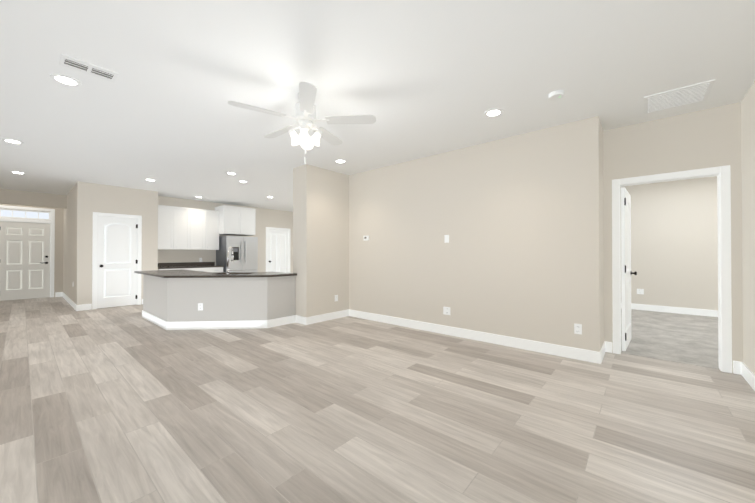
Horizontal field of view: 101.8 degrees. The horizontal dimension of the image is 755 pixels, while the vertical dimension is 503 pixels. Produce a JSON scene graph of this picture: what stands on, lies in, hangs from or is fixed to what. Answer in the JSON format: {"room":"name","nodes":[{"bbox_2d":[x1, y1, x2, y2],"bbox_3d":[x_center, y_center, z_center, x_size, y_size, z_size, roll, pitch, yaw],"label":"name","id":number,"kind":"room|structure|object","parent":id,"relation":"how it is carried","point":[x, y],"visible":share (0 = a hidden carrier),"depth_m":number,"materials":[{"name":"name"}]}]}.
{"room":"empty living room","nodes":[
{"label":"empty living room","id":0,"kind":"room"},
{"bbox_2d":[0,204,63,296],"bbox_3d":[-9.704,-0.105,7.792,0.120,2.740,2.640,0,0,41],"label":"wall","id":1,"kind":"structure","parent":0,"point":[58,271],"depth_m":8.59,"materials":[{"name":"beige paint"}]},
{"bbox_2d":[0,205,54,296],"bbox_3d":[-9.326,0.045,8.125,0.018,2.445,1.060,0,0,41],"label":"door frame","id":2,"kind":"structure","parent":1,"relation":"attached to","point":[52,221],"depth_m":8.47,"materials":[{"name":"white wood"}]},
{"bbox_2d":[63,183,76,303],"bbox_3d":[-7.612,-0.106,7.654,3.230,2.740,0.120,0,0,41],"label":"wall","id":3,"kind":"structure","parent":0,"point":[69,248],"depth_m":7.37,"materials":[{"name":"beige paint"}]},
{"bbox_2d":[0,189,66,208],"bbox_3d":[-8.976,-1.309,7.173,0.120,0.340,2.400,0,0,41],"label":"header","id":4,"kind":"object","parent":3,"relation":"attached to","point":[18,197],"visible":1,"depth_m":7.59,"materials":[{"name":"beige paint"}]},
{"bbox_2d":[61,292,77,310],"bbox_3d":[-7.606,1.199,7.548,3.365,0.130,0.019,0,0,41],"label":"baseboard","id":5,"kind":"structure","parent":3,"relation":"attached to","point":[63,295],"depth_m":7.32,"materials":[{"name":"white wood"}]},
{"bbox_2d":[76,181,157,304],"bbox_3d":[-6.120,-0.108,7.226,0.650,2.740,1.420,0,0,41],"label":"wall","id":6,"kind":"structure","parent":0,"point":[94,197],"depth_m":6.83,"materials":[{"name":"beige paint"}]},
{"bbox_2d":[92,213,141,308],"bbox_3d":[-5.896,0.202,6.971,0.018,2.115,0.860,0,0,41],"label":"door frame","id":7,"kind":"structure","parent":6,"relation":"attached to","point":[94,247],"depth_m":6.69,"materials":[{"name":"white wood"}]},
{"bbox_2d":[158,196,292,272],"bbox_3d":[-4.499,-0.093,9.697,0.120,2.740,4.680,0,0,41],"label":"wall","id":8,"kind":"structure","parent":0,"point":[265,218],"depth_m":9.52,"materials":[{"name":"beige paint"}]},
{"bbox_2d":[158,205,193,248],"bbox_3d":[-5.479,-0.622,8.214,0.330,1.140,0.829,0,0,41],"label":"upper cabinet","id":9,"kind":"object","parent":8,"relation":"attached to","point":[182,228],"depth_m":8.12,"materials":[{"name":"white wood"}]},
{"bbox_2d":[158,262,213,264],"bbox_3d":[-5.371,0.355,8.571,0.020,0.100,1.560,0,0,41],"label":"backsplash","id":10,"kind":"structure","parent":8,"relation":"attached to","point":[182,263],"depth_m":8.64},
{"bbox_2d":[194,209,221,248],"bbox_3d":[-5.015,-0.619,8.753,0.330,1.140,0.829,0,0,41],"label":"upper cabinet","id":11,"kind":"object","parent":8,"relation":"attached to","point":[206,235],"depth_m":8.69,"materials":[{"name":"white wood"}]},
{"bbox_2d":[215,205,241,235],"bbox_3d":[-4.459,-0.916,9.178,0.620,0.820,0.539,0,0,41],"label":"upper cabinet","id":12,"kind":"object","parent":8,"relation":"attached to","point":[229,217],"depth_m":8.95,"materials":[{"name":"white wood"}]},
{"bbox_2d":[242,207,255,235],"bbox_3d":[-4.184,-0.914,9.497,0.620,0.820,0.539,0,0,41],"label":"upper cabinet","id":13,"kind":"object","parent":8,"relation":"attached to","point":[248,215],"depth_m":9.34,"materials":[{"name":"white wood"}]},
{"bbox_2d":[266,227,290,272],"bbox_3d":[-3.478,0.227,10.775,0.018,2.115,0.960,0,0,41],"label":"door frame","id":14,"kind":"structure","parent":8,"relation":"attached to","point":[267,228],"depth_m":10.45,"materials":[{"name":"white wood"}]},
{"bbox_2d":[293,164,348,316],"bbox_3d":[-1.035,-0.118,5.736,0.400,2.740,1.000,0,0,41],"label":"wall","id":15,"kind":"structure","parent":0,"point":[321,232],"depth_m":5.47,"materials":[{"name":"beige paint"}]},
{"bbox_2d":[296,315,304,324],"bbox_3d":[-1.332,1.184,5.314,0.290,0.130,0.015,0,0,41],"label":"baseboard","id":16,"kind":"structure","parent":15,"relation":"attached to","point":[299,319],"depth_m":5.30,"materials":[{"name":"white wood"}]},
{"bbox_2d":[305,309,348,324],"bbox_3d":[-0.896,1.186,5.573,0.019,0.130,0.975,0,0,41],"label":"baseboard","id":17,"kind":"structure","parent":15,"relation":"attached to","point":[344,313],"depth_m":5.53,"materials":[{"name":"white wood"}]},
{"bbox_2d":[0,297,754,502],"bbox_3d":[-2.397,1.300,5.448,14.240,0.100,8.640,0,0,41],"label":"floor","id":18,"kind":"structure","parent":0,"point":[125,404],"depth_m":2.26,"materials":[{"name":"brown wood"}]},
{"bbox_2d":[5,221,50,296],"bbox_3d":[-9.377,0.083,8.170,0.120,2.370,0.950,0,0,41],"label":"lining","id":19,"kind":"object","parent":18,"relation":"on","point":[5,221],"depth_m":8.47,"materials":[{"name":"white wood"}]},
{"bbox_2d":[0,221,50,300],"bbox_3d":[-9.334,0.245,8.127,0.104,2.028,0.911,0,0,41],"label":"entry door","id":20,"kind":"structure","parent":19,"relation":"attached to","point":[24,260],"depth_m":8.12,"materials":[{"name":"white wood"}]},
{"bbox_2d":[0,208,50,219],"bbox_3d":[-9.377,-0.982,8.177,0.080,0.240,0.910,0,0,41],"label":"transom","id":21,"kind":"object","parent":19,"relation":"attached to","point":[24,214],"visible":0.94,"depth_m":8.16,"materials":[{"name":"clear glass"}]},
{"bbox_2d":[105,216,137,304],"bbox_3d":[-5.949,0.230,7.016,0.120,2.060,0.750,0,0,41],"label":"lining","id":22,"kind":"object","parent":18,"relation":"on","point":[105,216],"depth_m":7.25,"materials":[{"name":"white wood"}]},
{"bbox_2d":[97,216,137,308],"bbox_3d":[-5.894,0.238,6.975,0.102,2.028,0.711,0,0,41],"label":"pantry door","id":23,"kind":"structure","parent":22,"relation":"attached to","point":[117,261],"depth_m":6.97,"materials":[{"name":"white wood"}]},
{"bbox_2d":[150,275,161,322],"bbox_3d":[-3.653,0.837,5.702,1.431,0.830,0.600,0,0,41],"label":"base cabinet","id":24,"kind":"object","parent":18,"relation":"on","point":[155,283],"depth_m":5.28,"materials":[{"name":"grey paint"}]},
{"bbox_2d":[158,269,197,270],"bbox_3d":[-5.369,0.852,8.110,0.620,0.830,0.829,0,0,41],"label":"base cabinet","id":25,"kind":"object","parent":18,"relation":"on","point":[158,269],"depth_m":7.93,"materials":[{"name":"white wood"}]},
{"bbox_2d":[198,269,222,271],"bbox_3d":[-4.905,0.856,8.649,0.620,0.830,0.829,0,0,41],"label":"base cabinet","id":26,"kind":"object","parent":18,"relation":"on","point":[204,270],"depth_m":8.53,"materials":[{"name":"white wood"}]},
{"bbox_2d":[158,265,223,268],"bbox_3d":[-5.134,0.421,8.366,0.645,0.035,1.560,0,0,41],"label":"countertop","id":27,"kind":"structure","parent":26,"relation":"on","point":[159,266],"depth_m":8.24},
{"bbox_2d":[162,275,285,329],"bbox_3d":[-2.587,0.833,5.152,1.399,0.830,1.398,0,0,41],"label":"base cabinet","id":28,"kind":"object","parent":18,"relation":"on","point":[172,299],"depth_m":4.95,"materials":[{"name":"grey paint"}]},
{"bbox_2d":[198,303,202,309],"bbox_3d":[-2.839,0.887,4.917,0.072,0.116,0.008,0,0,-4],"label":"outlet","id":29,"kind":"object","parent":28,"relation":"attached to","point":[200,306],"visible":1,"depth_m":4.92,"materials":[{"name":"white plastic"}]},
{"bbox_2d":[134,267,293,282],"bbox_3d":[-3.114,0.404,5.728,3.054,0.035,1.690,0,0,41],"label":"countertop","id":30,"kind":"structure","parent":28,"relation":"on","point":[191,276],"depth_m":5.02,"materials":[{"name":"grey stone"}]},
{"bbox_2d":[226,247,233,274],"bbox_3d":[-2.471,0.150,5.163,0.228,0.467,0.181,0,0,41],"label":"faucet","id":31,"kind":"object","parent":30,"relation":"on","point":[232,257],"depth_m":5.09,"materials":[{"name":"silver metal"}]},
{"bbox_2d":[216,236,257,271],"bbox_3d":[-4.233,0.415,9.266,0.815,1.720,0.910,0,0,41],"label":"fridge","id":32,"kind":"object","parent":18,"relation":"on","point":[245,252],"visible":0.44,"depth_m":8.98,"materials":[{"name":"silver metal"}]},
{"bbox_2d":[268,229,288,272],"bbox_3d":[-3.530,0.255,10.820,0.120,2.060,0.850,0,0,41],"label":"lining","id":33,"kind":"object","parent":18,"relation":"on","point":[268,229],"depth_m":11.09,"materials":[{"name":"white wood"}]},
{"bbox_2d":[268,230,287,272],"bbox_3d":[-3.478,0.262,10.775,0.102,2.028,0.804,0,0,41],"label":"kitchen door","id":34,"kind":"structure","parent":33,"relation":"attached to","point":[277,250],"depth_m":10.78,"materials":[{"name":"white wood"}]},
{"bbox_2d":[286,275,293,322],"bbox_3d":[-1.923,0.835,5.495,0.599,0.830,0.485,0,0,41],"label":"base cabinet","id":35,"kind":"object","parent":18,"relation":"on","point":[289,278],"depth_m":5.32,"materials":[{"name":"grey paint"}]},
{"bbox_2d":[619,173,721,370],"bbox_3d":[3.277,0.207,3.484,0.850,2.060,0.120,0,0,41],"label":"lining","id":36,"kind":"object","parent":18,"relation":"on","point":[719,256],"depth_m":3.25,"materials":[{"name":"white wood"}]},
{"bbox_2d":[621,187,636,350],"bbox_3d":[3.331,0.219,4.075,0.170,2.028,0.812,0,0,41],"label":"bedroom door","id":37,"kind":"structure","parent":36,"relation":"attached to","point":[626,272],"depth_m":3.87,"materials":[{"name":"white wood"}]},
{"bbox_2d":[0,0,754,211],"bbox_3d":[-1.777,-1.545,6.186,14.240,0.120,10.540,0,0,41],"label":"ceiling","id":38,"kind":"structure","parent":0,"point":[418,79],"depth_m":2.66,"materials":[{"name":"white paint"}]},
{"bbox_2d":[2,139,23,143],"bbox_3d":[-4.953,-1.494,4.169,0.200,0.008,0.200,0,0,41],"label":"recessed light","id":39,"kind":"object","parent":38,"relation":"in","point":[13,141],"visible":1,"depth_m":4.16,"materials":[{"name":"white plastic"}]},
{"bbox_2d":[50,73,81,86],"bbox_3d":[-2.737,-1.504,2.697,0.200,0.008,0.200,0,0,41],"label":"recessed light","id":40,"kind":"object","parent":38,"relation":"in","point":[65,79],"visible":1,"depth_m":2.69,"materials":[{"name":"white plastic"}]},
{"bbox_2d":[59,54,118,82],"bbox_3d":[-2.377,-1.503,2.532,0.200,0.012,0.340,0,0,41],"label":"ceiling vent","id":41,"kind":"object","parent":38,"relation":"in","point":[85,67],"visible":0.98,"depth_m":2.52,"materials":[{"name":"white plastic"}]},
{"bbox_2d":[228,82,375,163],"bbox_3d":[-0.731,-1.166,2.970,1.246,0.680,1.299,0,0,41],"label":"fan","id":42,"kind":"object","parent":38,"relation":"hanging from","point":[305,114],"visible":1,"depth_m":2.89,"materials":[{"name":"white plastic"}]},
{"bbox_2d":[335,159,345,162],"bbox_3d":[-0.611,-1.488,5.063,0.200,0.008,0.200,0,0,41],"label":"recessed light","id":43,"kind":"object","parent":38,"relation":"in","point":[340,161],"visible":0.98,"depth_m":5.06,"materials":[{"name":"white plastic"}]},
{"bbox_2d":[484,108,502,116],"bbox_3d":[1.257,-1.500,3.321,0.200,0.008,0.200,0,0,41],"label":"recessed light","id":44,"kind":"object","parent":38,"relation":"in","point":[494,112],"visible":1,"depth_m":3.31,"materials":[{"name":"white plastic"}]},
{"bbox_2d":[548,90,564,100],"bbox_3d":[1.708,-1.487,2.931,0.136,0.038,0.136,0,0,41],"label":"smoke detector","id":45,"kind":"object","parent":38,"relation":"attached to","point":[555,95],"visible":1,"depth_m":2.90,"materials":[{"name":"white plastic"}]},
{"bbox_2d":[644,79,714,113],"bbox_3d":[2.927,-1.498,3.012,0.470,0.016,0.470,0,0,41],"label":"ceiling vent","id":46,"kind":"object","parent":38,"relation":"in","point":[686,95],"visible":1,"depth_m":2.98,"materials":[{"name":"white plastic"}]},
{"bbox_2d":[349,116,603,351],"bbox_3d":[1.014,-0.122,5.073,4.370,2.740,0.670,0,0,41],"label":"wall","id":47,"kind":"structure","parent":0,"point":[518,220],"depth_m":4.15,"materials":[{"name":"beige paint"}]},
{"bbox_2d":[443,307,449,314],"bbox_3d":[1.039,0.889,4.597,0.115,0.116,0.008,0,0,41],"label":"outlet","id":48,"kind":"object","parent":47,"relation":"attached to","point":[446,310],"visible":1,"depth_m":4.60,"materials":[{"name":"white plastic"}]},
{"bbox_2d":[444,235,448,242],"bbox_3d":[1.037,-0.191,4.602,0.072,0.116,0.014,0,0,41],"label":"light switch","id":49,"kind":"object","parent":47,"relation":"attached to","point":[446,238],"visible":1,"depth_m":4.60,"materials":[{"name":"white plastic"}]},
{"bbox_2d":[349,309,602,363],"bbox_3d":[0.948,1.180,4.670,3.985,0.130,0.023,0,0,41],"label":"baseboard","id":50,"kind":"structure","parent":47,"relation":"attached to","point":[542,347],"depth_m":4.13,"materials":[{"name":"white wood"}]},
{"bbox_2d":[574,323,581,334],"bbox_3d":[2.297,0.887,3.514,0.072,0.116,0.008,0,0,41],"label":"outlet","id":51,"kind":"object","parent":47,"relation":"attached to","point":[577,328],"visible":1,"depth_m":3.51,"materials":[{"name":"white plastic"}]},
{"bbox_2d":[600,341,608,357],"bbox_3d":[2.652,1.173,3.588,0.040,0.130,0.530,0,0,41],"label":"baseboard","id":52,"kind":"structure","parent":47,"relation":"attached to","point":[605,347],"depth_m":3.76,"materials":[{"name":"white wood"}]},
{"bbox_2d":[620,176,717,309],"bbox_3d":[5.147,-0.109,7.089,4.940,2.740,0.120,0,0,41],"label":"wall","id":53,"kind":"structure","parent":0,"point":[674,245],"depth_m":6.23,"materials":[{"name":"beige paint"}]},
{"bbox_2d":[637,289,643,293],"bbox_3d":[5.635,0.857,6.578,0.115,0.116,0.008,0,0,41],"label":"outlet","id":54,"kind":"object","parent":53,"relation":"attached to","point":[640,291],"visible":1,"depth_m":6.57,"materials":[{"name":"white plastic"}]},
{"bbox_2d":[621,303,717,316],"bbox_3d":[5.102,1.195,7.029,4.700,0.130,0.019,0,0,41],"label":"baseboard","id":55,"kind":"structure","parent":53,"relation":"attached to","point":[690,311],"depth_m":6.20,"materials":[{"name":"white wood"}]},
{"bbox_2d":[621,308,718,368],"bbox_3d":[3.877,1.299,5.607,4.940,0.104,4.010,0,0,41],"label":"floor","id":56,"kind":"structure","parent":0,"point":[684,338],"depth_m":4.42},
{"bbox_2d":[603,102,742,372],"bbox_3d":[3.645,-0.135,3.170,2.100,2.740,0.120,0,0,41],"label":"wall","id":57,"kind":"structure","parent":0,"point":[706,138],"depth_m":3.36,"materials":[{"name":"beige paint"}]},
{"bbox_2d":[612,165,731,372],"bbox_3d":[3.233,0.179,3.432,0.960,2.115,0.018,0,0,41],"label":"door frame","id":58,"kind":"structure","parent":57,"relation":"attached to","point":[725,230],"depth_m":3.16,"materials":[{"name":"white wood"}]},
{"bbox_2d":[741,81,754,374],"bbox_3d":[1.593,-0.151,0.589,0.120,2.740,6.470,0,0,41],"label":"wall","id":59,"kind":"structure","parent":0,"point":[748,186],"depth_m":2.88,"materials":[{"name":"beige paint"}]},
{"bbox_2d":[737,361,754,390],"bbox_3d":[1.585,1.154,0.686,0.030,0.130,6.320,0,0,41],"label":"baseboard","id":60,"kind":"structure","parent":59,"relation":"attached to","point":[744,370],"depth_m":2.91,"materials":[{"name":"white wood"}]}
]}

